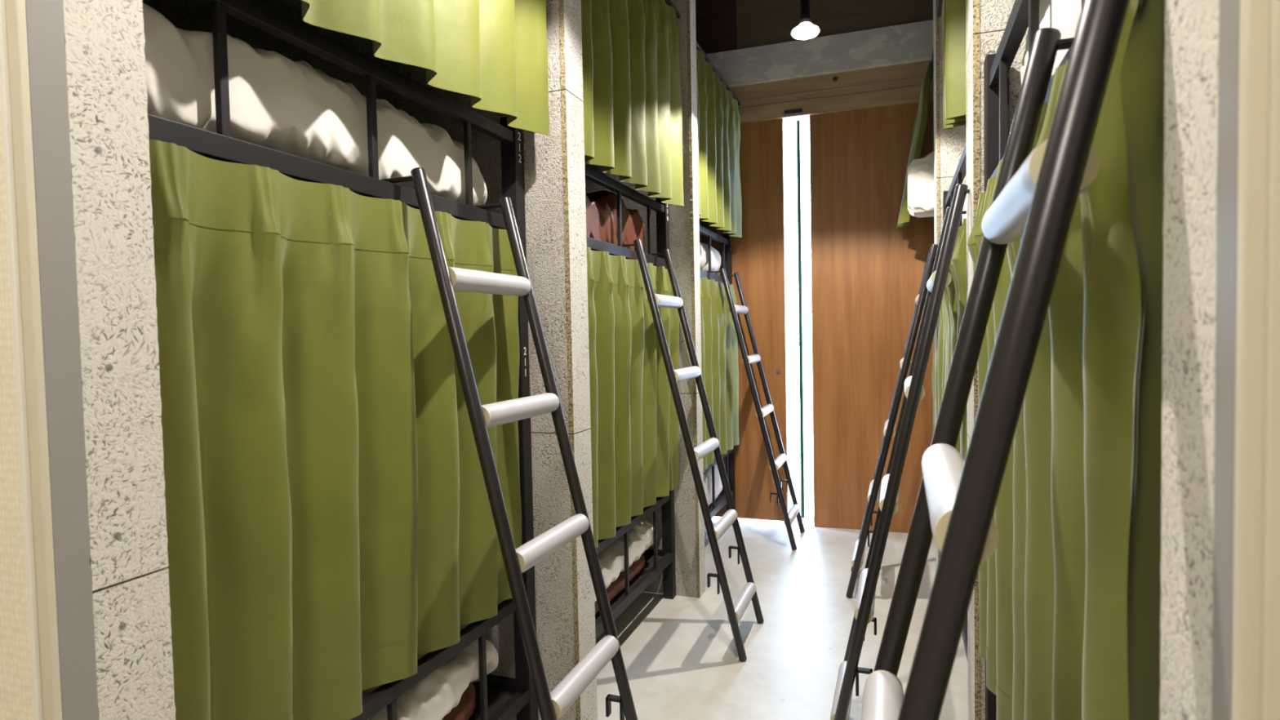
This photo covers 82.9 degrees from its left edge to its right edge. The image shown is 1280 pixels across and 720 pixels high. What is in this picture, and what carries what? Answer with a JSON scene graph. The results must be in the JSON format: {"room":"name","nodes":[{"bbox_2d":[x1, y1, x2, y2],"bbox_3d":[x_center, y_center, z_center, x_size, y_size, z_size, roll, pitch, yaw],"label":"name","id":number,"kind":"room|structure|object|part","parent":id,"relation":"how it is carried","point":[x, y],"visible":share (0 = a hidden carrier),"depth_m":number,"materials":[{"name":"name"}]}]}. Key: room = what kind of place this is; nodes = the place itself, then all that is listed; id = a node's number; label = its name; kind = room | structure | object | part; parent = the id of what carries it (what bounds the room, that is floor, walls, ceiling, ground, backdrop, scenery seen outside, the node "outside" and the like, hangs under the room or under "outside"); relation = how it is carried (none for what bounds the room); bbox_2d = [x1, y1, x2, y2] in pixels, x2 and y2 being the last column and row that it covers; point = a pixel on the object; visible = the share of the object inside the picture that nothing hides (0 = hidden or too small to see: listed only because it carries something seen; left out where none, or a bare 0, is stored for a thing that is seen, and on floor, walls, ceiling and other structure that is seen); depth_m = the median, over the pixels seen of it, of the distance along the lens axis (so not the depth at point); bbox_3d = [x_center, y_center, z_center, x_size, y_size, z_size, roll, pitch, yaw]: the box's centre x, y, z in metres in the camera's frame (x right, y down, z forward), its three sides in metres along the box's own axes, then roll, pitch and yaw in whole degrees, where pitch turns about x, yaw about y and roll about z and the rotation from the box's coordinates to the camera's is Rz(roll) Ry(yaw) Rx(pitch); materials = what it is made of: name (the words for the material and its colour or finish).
{"room":"dormitory","nodes":[
{"label":"dormitory","id":0,"kind":"room"},
{"bbox_2d":[62,0,175,719],"bbox_3d":[-1.691,-0.664,1.252,2.181,3.900,0.099,0,2,20],"label":"wall","id":1,"kind":"structure","parent":0,"point":[105,41],"depth_m":0.91,"materials":[{"name":"white"}]},
{"bbox_3d":[-0.502,-1.544,1.521,0.018,0.018,1.278,0,2,20],"label":"track","id":2,"kind":"object","parent":1,"relation":"attached to","visible":0},
{"bbox_2d":[300,0,550,136],"bbox_3d":[-0.500,-1.073,1.514,0.078,0.911,1.206,0,2,20],"label":"curtain","id":3,"kind":"object","parent":2,"relation":"hanging from","point":[493,52],"visible":1,"depth_m":1.72,"materials":[{"name":"green fabric"}]},
{"bbox_2d":[142,0,1028,719],"bbox_3d":[0.310,-0.736,2.071,5.400,3.900,0.231,0,2,20],"label":"wall","id":4,"kind":"structure","parent":0,"point":[555,208],"depth_m":2.20,"materials":[{"name":"white"}]},
{"bbox_2d":[665,0,679,17],"bbox_3d":[-0.030,-1.604,2.843,0.018,0.018,1.269,0,2,20],"label":"track","id":5,"kind":"object","parent":4,"relation":"attached to","point":[668,2],"visible":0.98,"depth_m":3.33,"materials":[{"name":"grey metal"}]},
{"bbox_2d":[581,0,684,207],"bbox_3d":[-0.036,-1.138,2.823,0.086,0.900,1.177,0,2,20],"label":"curtain","id":6,"kind":"object","parent":5,"relation":"hanging from","point":[632,87],"visible":0.97,"depth_m":2.83,"materials":[{"name":"green fabric"}]},
{"bbox_2d":[936,0,942,17],"bbox_3d":[1.163,-1.623,2.719,0.018,0.018,1.638,0,2,20],"label":"track","id":7,"kind":"object","parent":4,"relation":"attached to","point":[940,2],"visible":1,"depth_m":3.39,"materials":[{"name":"grey metal"}]},
{"bbox_2d":[942,0,965,128],"bbox_3d":[0.901,-1.129,2.052,0.087,0.898,0.160,0,2,17],"label":"curtain","id":8,"kind":"object","parent":7,"relation":"hanging from","point":[953,37],"visible":0.68,"depth_m":2.02,"materials":[{"name":"green fabric"}]},
{"bbox_2d":[0,0,1218,719],"bbox_3d":[-0.247,-0.671,0.659,5.500,3.900,0.095,0,2,20],"label":"wall","id":9,"kind":"structure","parent":0,"point":[1191,59],"depth_m":0.48,"materials":[{"name":"white"}]},
{"bbox_2d":[0,0,62,719],"bbox_3d":[-0.695,0.032,0.827,0.026,2.500,0.016,0,2,20],"label":"trim","id":10,"kind":"structure","parent":9,"relation":"attached to","point":[15,90],"depth_m":0.82,"materials":[{"name":"beige pale wood"}]},
{"bbox_2d":[25,0,98,719],"bbox_3d":[-0.685,0.031,0.852,0.024,2.500,0.039,0,2,20],"label":"trim","id":11,"kind":"structure","parent":9,"relation":"attached to","point":[45,24],"depth_m":0.85,"materials":[{"name":"grey"}]},
{"bbox_2d":[584,0,705,598],"bbox_3d":[-0.756,-0.784,3.872,2.180,3.900,0.107,0,2,20],"label":"wall","id":12,"kind":"structure","parent":0,"point":[684,224],"depth_m":3.51,"materials":[{"name":"white"}]},
{"bbox_2d":[696,40,740,105],"bbox_3d":[0.433,-1.664,4.168,0.018,0.018,1.323,0,2,20],"label":"track","id":13,"kind":"object","parent":12,"relation":"attached to","point":[699,47],"visible":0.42,"depth_m":4.16,"materials":[{"name":"grey metal"}]},
{"bbox_2d":[696,48,742,239],"bbox_3d":[0.432,-1.207,4.161,0.082,0.884,1.267,0,2,20],"label":"curtain","id":14,"kind":"object","parent":13,"relation":"hanging from","point":[718,117],"visible":0.82,"depth_m":4.16,"materials":[{"name":"green fabric"}]},
{"bbox_2d":[595,452,968,719],"bbox_3d":[0.628,1.236,2.925,5.600,0.120,9.820,0,2,20],"label":"floor","id":15,"kind":"structure","parent":0,"point":[682,661],"depth_m":3.08,"materials":[{"name":"concrete"}]},
{"bbox_2d":[147,0,538,719],"bbox_3d":[-1.486,0.282,1.958,2.001,1.944,1.263,0,2,20],"label":"bunk bed","id":16,"kind":"object","parent":15,"relation":"on","point":[496,697],"visible":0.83,"depth_m":1.66,"materials":[{"name":"black paint"}]},
{"bbox_2d":[142,3,487,205],"bbox_3d":[-0.777,-0.515,1.639,0.369,0.235,1.164,0,2,20],"label":"duvet","id":17,"kind":"object","parent":16,"relation":"on","point":[277,102],"visible":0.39,"depth_m":1.40,"materials":[{"name":"white fabric"}]},
{"bbox_2d":[149,139,521,719],"bbox_3d":[-0.561,0.184,1.573,0.096,1.065,1.177,0,2,20],"label":"curtain","id":18,"kind":"object","parent":16,"relation":"hanging from","point":[331,527],"visible":0.87,"depth_m":1.40,"materials":[{"name":"green fabric"}]},
{"bbox_3d":[-0.582,-0.633,1.594,0.030,0.034,1.163,0,2,20],"label":"guard rail","id":19,"kind":"part","parent":16,"relation":"part of","materials":[{"name":"black metal"}]},
{"bbox_3d":[-0.554,0.743,1.647,0.030,0.034,1.163,0,2,20],"label":"guard rail","id":20,"kind":"part","parent":16,"relation":"part of","materials":[{"name":"black metal"}]},
{"bbox_2d":[441,681,475,719],"bbox_3d":[-0.778,0.974,1.677,0.407,0.100,1.030,0,2,20],"label":"blanket","id":21,"kind":"object","parent":16,"relation":"on","point":[464,709],"visible":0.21,"depth_m":1.97,"materials":[{"name":"brown fabric"}]},
{"bbox_2d":[361,624,498,719],"bbox_3d":[-0.749,0.887,1.697,0.396,0.226,1.133,0,2,20],"label":"duvet","id":22,"kind":"object","parent":21,"relation":"on","point":[433,697],"visible":0.3,"depth_m":1.84,"materials":[{"name":"white fabric"}]},
{"bbox_3d":[-1.267,1.022,2.559,1.900,0.040,0.040,0,2,20],"label":"rail","id":23,"kind":"part","parent":16,"relation":"part of","materials":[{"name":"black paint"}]},
{"bbox_3d":[-0.364,0.250,2.201,0.050,1.944,0.050,0,2,20],"label":"post","id":24,"kind":"part","parent":16,"relation":"part of","materials":[{"name":"black metal"}]},
{"bbox_2d":[381,167,637,719],"bbox_3d":[-0.261,0.401,1.771,0.512,1.676,0.411,0,2,20],"label":"ladder","id":25,"kind":"object","parent":15,"relation":"on","point":[552,705],"visible":0.97,"depth_m":1.67,"materials":[{"name":"black metal"}]},
{"bbox_3d":[-0.288,0.409,1.579,0.434,1.676,0.031,0,2,20],"label":"rail","id":26,"kind":"part","parent":25,"relation":"part of","materials":[{"name":"black metal"}]},
{"bbox_3d":[-0.160,0.393,1.936,0.434,1.676,0.031,0,2,20],"label":"rail","id":27,"kind":"part","parent":25,"relation":"part of","materials":[{"name":"black metal"}]},
{"bbox_2d":[584,164,675,639],"bbox_3d":[-0.995,0.222,3.273,2.001,1.944,1.261,0,2,20],"label":"bunk bed","id":28,"kind":"object","parent":15,"relation":"on","point":[656,561],"visible":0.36,"depth_m":3.22,"materials":[{"name":"black paint"}]},
{"bbox_2d":[585,190,644,253],"bbox_3d":[-0.290,-0.581,2.931,0.356,0.252,1.029,0,2,20],"label":"blanket","id":29,"kind":"object","parent":28,"relation":"on","point":[601,206],"visible":0.21,"depth_m":2.93,"materials":[{"name":"brown fabric"}]},
{"bbox_2d":[595,554,644,614],"bbox_3d":[-0.276,0.932,2.977,0.375,0.063,0.976,0,2,20],"label":"blanket","id":30,"kind":"object","parent":28,"relation":"on","point":[616,586],"visible":0.14,"depth_m":3.00,"materials":[{"name":"brown fabric"}]},
{"bbox_2d":[594,520,653,601],"bbox_3d":[-0.244,0.825,3.015,0.375,0.172,1.100,0,2,20],"label":"duvet","id":31,"kind":"object","parent":30,"relation":"on","point":[611,558],"visible":0.27,"depth_m":3.03,"materials":[{"name":"white fabric"}]},
{"bbox_3d":[-0.092,-0.693,2.909,0.030,0.034,1.161,0,2,20],"label":"guard rail","id":32,"kind":"part","parent":28,"relation":"part of","materials":[{"name":"black metal"}]},
{"bbox_2d":[586,246,679,548],"bbox_3d":[-0.055,0.123,2.926,0.100,1.067,1.261,0,2,20],"label":"curtain","id":33,"kind":"object","parent":28,"relation":"hanging from","point":[634,420],"visible":0.66,"depth_m":2.85,"materials":[{"name":"green fabric"}]},
{"bbox_3d":[-0.064,0.682,2.961,0.030,0.034,1.161,0,2,20],"label":"guard rail","id":34,"kind":"part","parent":28,"relation":"part of","materials":[{"name":"black metal"}]},
{"bbox_3d":[-0.776,0.961,3.872,1.900,0.040,0.040,0,2,20],"label":"rail","id":35,"kind":"part","parent":28,"relation":"part of","materials":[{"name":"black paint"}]},
{"bbox_3d":[0.126,0.190,3.514,0.050,1.944,0.050,0,2,20],"label":"post","id":36,"kind":"part","parent":28,"relation":"part of","materials":[{"name":"black metal"}]},
{"bbox_2d":[617,239,764,661],"bbox_3d":[0.228,0.341,3.085,0.509,1.676,0.416,0,2,20],"label":"ladder","id":37,"kind":"object","parent":15,"relation":"on","point":[735,611],"visible":0.94,"depth_m":2.94,"materials":[{"name":"black metal"}]},
{"bbox_3d":[0.327,0.332,3.254,0.437,1.676,0.031,0,2,20],"label":"rail","id":38,"kind":"part","parent":37,"relation":"part of","materials":[{"name":"black metal"}]},
{"bbox_2d":[699,225,735,525],"bbox_3d":[-0.531,0.162,4.602,2.001,1.944,1.310,0,2,20],"label":"bunk bed","id":39,"kind":"object","parent":15,"relation":"on","point":[717,504],"visible":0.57,"depth_m":4.68,"materials":[{"name":"black paint"}]},
{"bbox_2d":[699,243,706,270],"bbox_3d":[0.195,-0.619,4.200,0.277,0.212,0.588,0,2,20],"label":"pillow","id":40,"kind":"object","parent":39,"relation":"on","point":[702,251],"visible":0.07,"depth_m":4.29,"materials":[{"name":"white fabric"}]},
{"bbox_2d":[699,242,720,274],"bbox_3d":[0.358,-0.639,4.658,0.277,0.210,0.340,0,2,20],"label":"pillow","id":41,"kind":"object","parent":39,"relation":"on","point":[715,255],"visible":0.22,"depth_m":4.54,"materials":[{"name":"white fabric"}]},
{"bbox_2d":[703,462,722,506],"bbox_3d":[0.208,0.770,4.370,0.382,0.258,1.096,0,2,20],"label":"duvet","id":42,"kind":"object","parent":39,"relation":"on","point":[708,473],"visible":0.08,"depth_m":4.45,"materials":[{"name":"white fabric"}]},
{"bbox_3d":[0.372,-0.753,4.238,0.030,0.034,1.210,0,2,20],"label":"guard rail","id":43,"kind":"part","parent":39,"relation":"part of","materials":[{"name":"black metal"}]},
{"bbox_3d":[0.400,0.622,4.291,0.030,0.034,1.210,0,2,20],"label":"guard rail","id":44,"kind":"part","parent":39,"relation":"part of","materials":[{"name":"black metal"}]},
{"bbox_2d":[700,277,739,469],"bbox_3d":[0.416,0.058,4.238,0.085,1.058,1.291,0,2,20],"label":"curtain","id":45,"kind":"object","parent":39,"relation":"hanging from","point":[719,343],"visible":0.62,"depth_m":4.39,"materials":[{"name":"green fabric"}]},
{"bbox_3d":[0.599,0.129,4.867,0.050,1.944,0.050,0,2,20],"label":"post","id":46,"kind":"part","parent":39,"relation":"part of","materials":[{"name":"black metal"}]},
{"bbox_2d":[707,267,804,550],"bbox_3d":[0.727,0.276,4.500,0.518,1.676,0.416,0,2,20],"label":"ladder","id":47,"kind":"object","parent":15,"relation":"on","point":[794,512],"visible":0.99,"depth_m":4.34,"materials":[{"name":"black metal"}]},
{"bbox_3d":[0.831,0.268,4.667,0.436,1.676,0.031,0,2,20],"label":"rail","id":48,"kind":"part","parent":47,"relation":"part of","materials":[{"name":"black metal"}]},
{"bbox_2d":[789,341,813,477],"bbox_3d":[1.632,0.443,6.266,2.050,1.210,0.050,0,2,20],"label":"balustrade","id":49,"kind":"object","parent":15,"relation":"on","point":[796,343],"visible":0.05,"depth_m":6.33,"materials":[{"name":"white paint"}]},
{"bbox_2d":[845,244,937,598],"bbox_3d":[1.277,0.301,3.572,0.494,1.676,0.416,0,2,20],"label":"ladder","id":50,"kind":"object","parent":15,"relation":"on","point":[889,432],"visible":0.87,"depth_m":3.41,"materials":[{"name":"black metal"}]},
{"bbox_2d":[830,183,969,719],"bbox_3d":[0.795,0.364,2.178,0.465,1.676,0.416,0,2,20],"label":"ladder","id":51,"kind":"object","parent":15,"relation":"on","point":[940,278],"visible":0.95,"depth_m":2.01,"materials":[{"name":"black metal"}]},
{"bbox_3d":[0.826,0.356,2.371,0.393,1.676,0.031,0,2,20],"label":"rail","id":52,"kind":"part","parent":51,"relation":"part of","materials":[{"name":"black metal"}]},
{"bbox_2d":[942,144,967,659],"bbox_3d":[2.156,0.190,2.449,2.000,1.944,1.620,0,2,20],"label":"bunk bed","id":53,"kind":"object","parent":15,"relation":"on","point":[961,171],"visible":0.09,"depth_m":2.71,"materials":[{"name":"black paint"}]},
{"bbox_3d":[1.502,0.162,3.515,0.050,1.944,0.050,0,2,20],"label":"post","id":54,"kind":"part","parent":53,"relation":"part of","materials":[{"name":"black metal"}]},
{"bbox_2d":[934,217,967,461],"bbox_3d":[1.198,0.106,2.782,0.103,1.074,1.612,0,2,20],"label":"curtain","id":55,"kind":"object","parent":53,"relation":"hanging from","point":[953,303],"visible":0.31,"depth_m":2.36,"materials":[{"name":"green fabric"}]},
{"bbox_3d":[1.216,-0.713,2.743,0.030,0.034,1.520,0,2,20],"label":"guard rail","id":56,"kind":"part","parent":53,"relation":"part of","materials":[{"name":"black metal"}]},
{"bbox_2d":[962,195,966,221],"bbox_3d":[1.389,-0.588,2.607,0.383,0.224,1.310,0,2,20],"label":"duvet","id":57,"kind":"object","parent":53,"relation":"on","point":[964,215],"visible":0.02,"depth_m":2.78,"materials":[{"name":"white fabric"}]},
{"bbox_2d":[860,0,1129,719],"bbox_3d":[0.305,0.426,0.825,0.466,1.676,0.431,0,2,20],"label":"ladder","id":58,"kind":"object","parent":15,"relation":"on","point":[1037,192],"visible":1,"depth_m":0.60,"materials":[{"name":"black metal"}]},
{"bbox_3d":[0.352,0.417,1.021,0.422,1.676,0.031,0,2,20],"label":"rail","id":59,"kind":"part","parent":58,"relation":"part of","materials":[{"name":"black metal"}]},
{"bbox_2d":[983,0,1084,719],"bbox_3d":[1.570,0.264,0.822,2.000,1.944,1.391,0,2,20],"label":"bunk bed","id":60,"kind":"object","parent":15,"relation":"on","point":[1024,14],"visible":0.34,"depth_m":1.56,"materials":[{"name":"black paint"}]},
{"bbox_3d":[0.877,0.241,1.781,0.050,1.944,0.050,0,2,20],"label":"post","id":61,"kind":"part","parent":60,"relation":"part of","materials":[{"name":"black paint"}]},
{"bbox_3d":[0.630,-0.639,1.117,0.030,0.034,1.291,0,2,20],"label":"guard rail","id":62,"kind":"part","parent":60,"relation":"part of","materials":[{"name":"black metal"}]},
{"bbox_2d":[1020,0,1081,84],"bbox_3d":[0.828,-0.576,1.016,0.406,0.343,1.077,0,2,20],"label":"duvet","id":63,"kind":"object","parent":60,"relation":"on","point":[1064,15],"visible":0.07,"depth_m":1.13,"materials":[{"name":"white fabric"}]},
{"bbox_2d":[967,0,1165,719],"bbox_3d":[0.626,0.179,1.182,0.092,1.074,1.322,0,2,20],"label":"curtain","id":64,"kind":"object","parent":60,"relation":"hanging from","point":[1069,588],"visible":0.56,"depth_m":0.70,"materials":[{"name":"green fabric"}]},
{"bbox_3d":[2.649,0.128,3.799,2.000,1.944,0.682,0,2,20],"label":"bunk bed","id":65,"kind":"object","parent":15,"relation":"on","visible":0},
{"bbox_2d":[907,151,933,217],"bbox_3d":[1.704,-0.967,3.909,0.491,0.339,0.236,0,2,20],"label":"duvet","id":66,"kind":"object","parent":65,"relation":"on","point":[920,171],"visible":0.4,"depth_m":3.88,"materials":[{"name":"white fabric"}]},
{"bbox_2d":[931,333,934,434],"bbox_3d":[1.690,0.044,4.117,0.063,1.073,0.641,0,2,20],"label":"curtain","id":67,"kind":"object","parent":65,"relation":"hanging from","point":[933,341],"visible":0.05,"depth_m":4.16,"materials":[{"name":"green fabric"}]},
{"bbox_2d":[695,0,933,53],"bbox_3d":[1.121,-2.428,4.665,2.240,0.752,0.100,0,2,20],"label":"wall","id":68,"kind":"structure","parent":0,"point":[758,22],"depth_m":4.70,"materials":[{"name":"paint"}]},
{"bbox_2d":[706,19,933,87],"bbox_3d":[1.125,-1.935,4.670,2.240,0.232,0.130,0,2,20],"label":"beam","id":69,"kind":"structure","parent":68,"relation":"attached to","point":[910,42],"depth_m":4.58,"materials":[{"name":"paint"}]},
{"bbox_2d":[933,0,966,572],"bbox_3d":[2.488,-0.827,3.296,2.123,3.900,0.269,0,2,20],"label":"wall","id":70,"kind":"structure","parent":0,"point":[948,144],"depth_m":3.51,"materials":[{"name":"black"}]},
{"bbox_2d":[930,47,933,80],"bbox_3d":[1.645,-1.685,4.070,0.018,0.018,0.692,0,2,20],"label":"track","id":71,"kind":"object","parent":70,"relation":"attached to","point":[931,61],"visible":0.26,"depth_m":4.12,"materials":[{"name":"grey metal"}]},
{"bbox_2d":[897,62,933,229],"bbox_3d":[1.610,-1.236,4.258,0.197,0.883,0.342,0,2,20],"label":"curtain","id":72,"kind":"object","parent":71,"relation":"hanging from","point":[920,125],"visible":0.78,"depth_m":4.14,"materials":[{"name":"green fabric"}]},
{"bbox_3d":[0.514,-2.765,2.677,5.600,0.100,4.620,0,2,20],"label":"ceiling","id":73,"kind":"structure","parent":0,"visible":0},
{"bbox_2d":[791,0,819,39],"bbox_3d":[0.725,-2.088,3.207,0.124,1.302,0.124,0,2,20],"label":"pendant lamp","id":74,"kind":"object","parent":73,"relation":"hanging from","point":[806,29],"visible":1,"depth_m":3.21,"materials":[{"name":"white glass"}]},
{"bbox_2d":[799,0,811,24],"bbox_3d":[0.735,-1.554,3.227,0.054,0.121,0.054,0,2,20],"label":"socket","id":75,"kind":"object","parent":74,"relation":"attached to","point":[805,18],"depth_m":3.21,"materials":[{"name":"black plastic"}]},
{"bbox_3d":[0.738,-1.449,3.231,0.124,0.022,0.124,0,2,20],"label":"glass","id":76,"kind":"part","parent":74,"relation":"part of","materials":[{"name":"white glass"}]},
{"bbox_3d":[-0.599,-0.844,5.351,1.480,3.900,0.100,0,2,20],"label":"wall","id":77,"kind":"structure","parent":0,"visible":0},
{"bbox_2d":[698,118,788,520],"bbox_3d":[0.530,-0.247,4.939,0.916,2.650,0.048,0,2,20],"label":"door","id":78,"kind":"structure","parent":77,"relation":"in","point":[758,257],"depth_m":4.82,"materials":[{"name":"brown wood"}]},
{"bbox_2d":[784,108,802,115],"bbox_3d":[0.991,-1.599,4.678,0.114,0.028,0.035,0,2,20],"label":"guide","id":79,"kind":"object","parent":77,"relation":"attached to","point":[790,112],"visible":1,"depth_m":4.66,"materials":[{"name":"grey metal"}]},
{"bbox_2d":[783,120,813,522],"bbox_3d":[1.074,-0.268,4.852,0.230,2.720,0.045,0,2,20],"label":"window","id":80,"kind":"structure","parent":77,"relation":"in","point":[805,518],"depth_m":4.85,"materials":[{"name":"white paint"}]},
{"bbox_3d":[1.033,-0.263,4.869,0.072,2.650,0.008,0,2,20],"label":"pane","id":81,"kind":"part","parent":80,"relation":"part of","materials":[{"name":"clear glass"}]},
{"bbox_3d":[1.119,-0.263,4.838,0.066,2.650,0.008,0,2,20],"label":"pane","id":82,"kind":"part","parent":80,"relation":"part of","materials":[{"name":"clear glass"}]},
{"bbox_2d":[725,60,933,100],"bbox_3d":[1.133,-1.774,4.688,2.240,0.092,0.105,0,2,20],"label":"trim","id":83,"kind":"structure","parent":77,"relation":"attached to","point":[915,69],"depth_m":4.60,"materials":[{"name":"brown wood"}]},
{"bbox_2d":[737,75,933,107],"bbox_3d":[1.134,-1.700,4.688,2.240,0.049,0.110,0,2,20],"label":"trim","id":84,"kind":"structure","parent":77,"relation":"attached to","point":[917,81],"depth_m":4.59,"materials":[{"name":"brown wood"}]},
{"bbox_2d":[738,84,933,123],"bbox_3d":[1.133,-1.624,4.687,2.240,0.096,0.120,0,2,20],"label":"trim","id":85,"kind":"structure","parent":77,"relation":"attached to","point":[910,95],"depth_m":4.59,"materials":[{"name":"brown wood"}]},
{"bbox_3d":[2.998,-0.867,4.066,1.680,3.900,0.100,0,2,20],"label":"wall","id":86,"kind":"structure","parent":0,"visible":0},
{"bbox_2d":[809,101,933,533],"bbox_3d":[1.666,-0.245,4.538,1.153,2.670,0.040,0,2,20],"label":"door","id":87,"kind":"structure","parent":86,"relation":"in","point":[867,271],"depth_m":4.61,"materials":[{"name":"brown wood"}]},
{"bbox_3d":[1.396,0.020,0.048,2.204,2.500,0.050,0,2,20],"label":"wall","id":88,"kind":"structure","parent":0,"visible":0},
{"bbox_2d":[1211,0,1239,719],"bbox_3d":[0.347,0.027,0.416,0.019,2.500,0.026,0,2,20],"label":"trim","id":89,"kind":"structure","parent":88,"relation":"attached to","point":[1228,10],"depth_m":0.42,"materials":[{"name":"grey"}]},
{"bbox_2d":[1231,0,1279,719],"bbox_3d":[0.341,0.028,0.396,0.020,2.500,0.016,0,2,20],"label":"trim","id":90,"kind":"structure","parent":88,"relation":"attached to","point":[1255,668],"depth_m":0.39,"materials":[{"name":"beige wood"}]}
]}

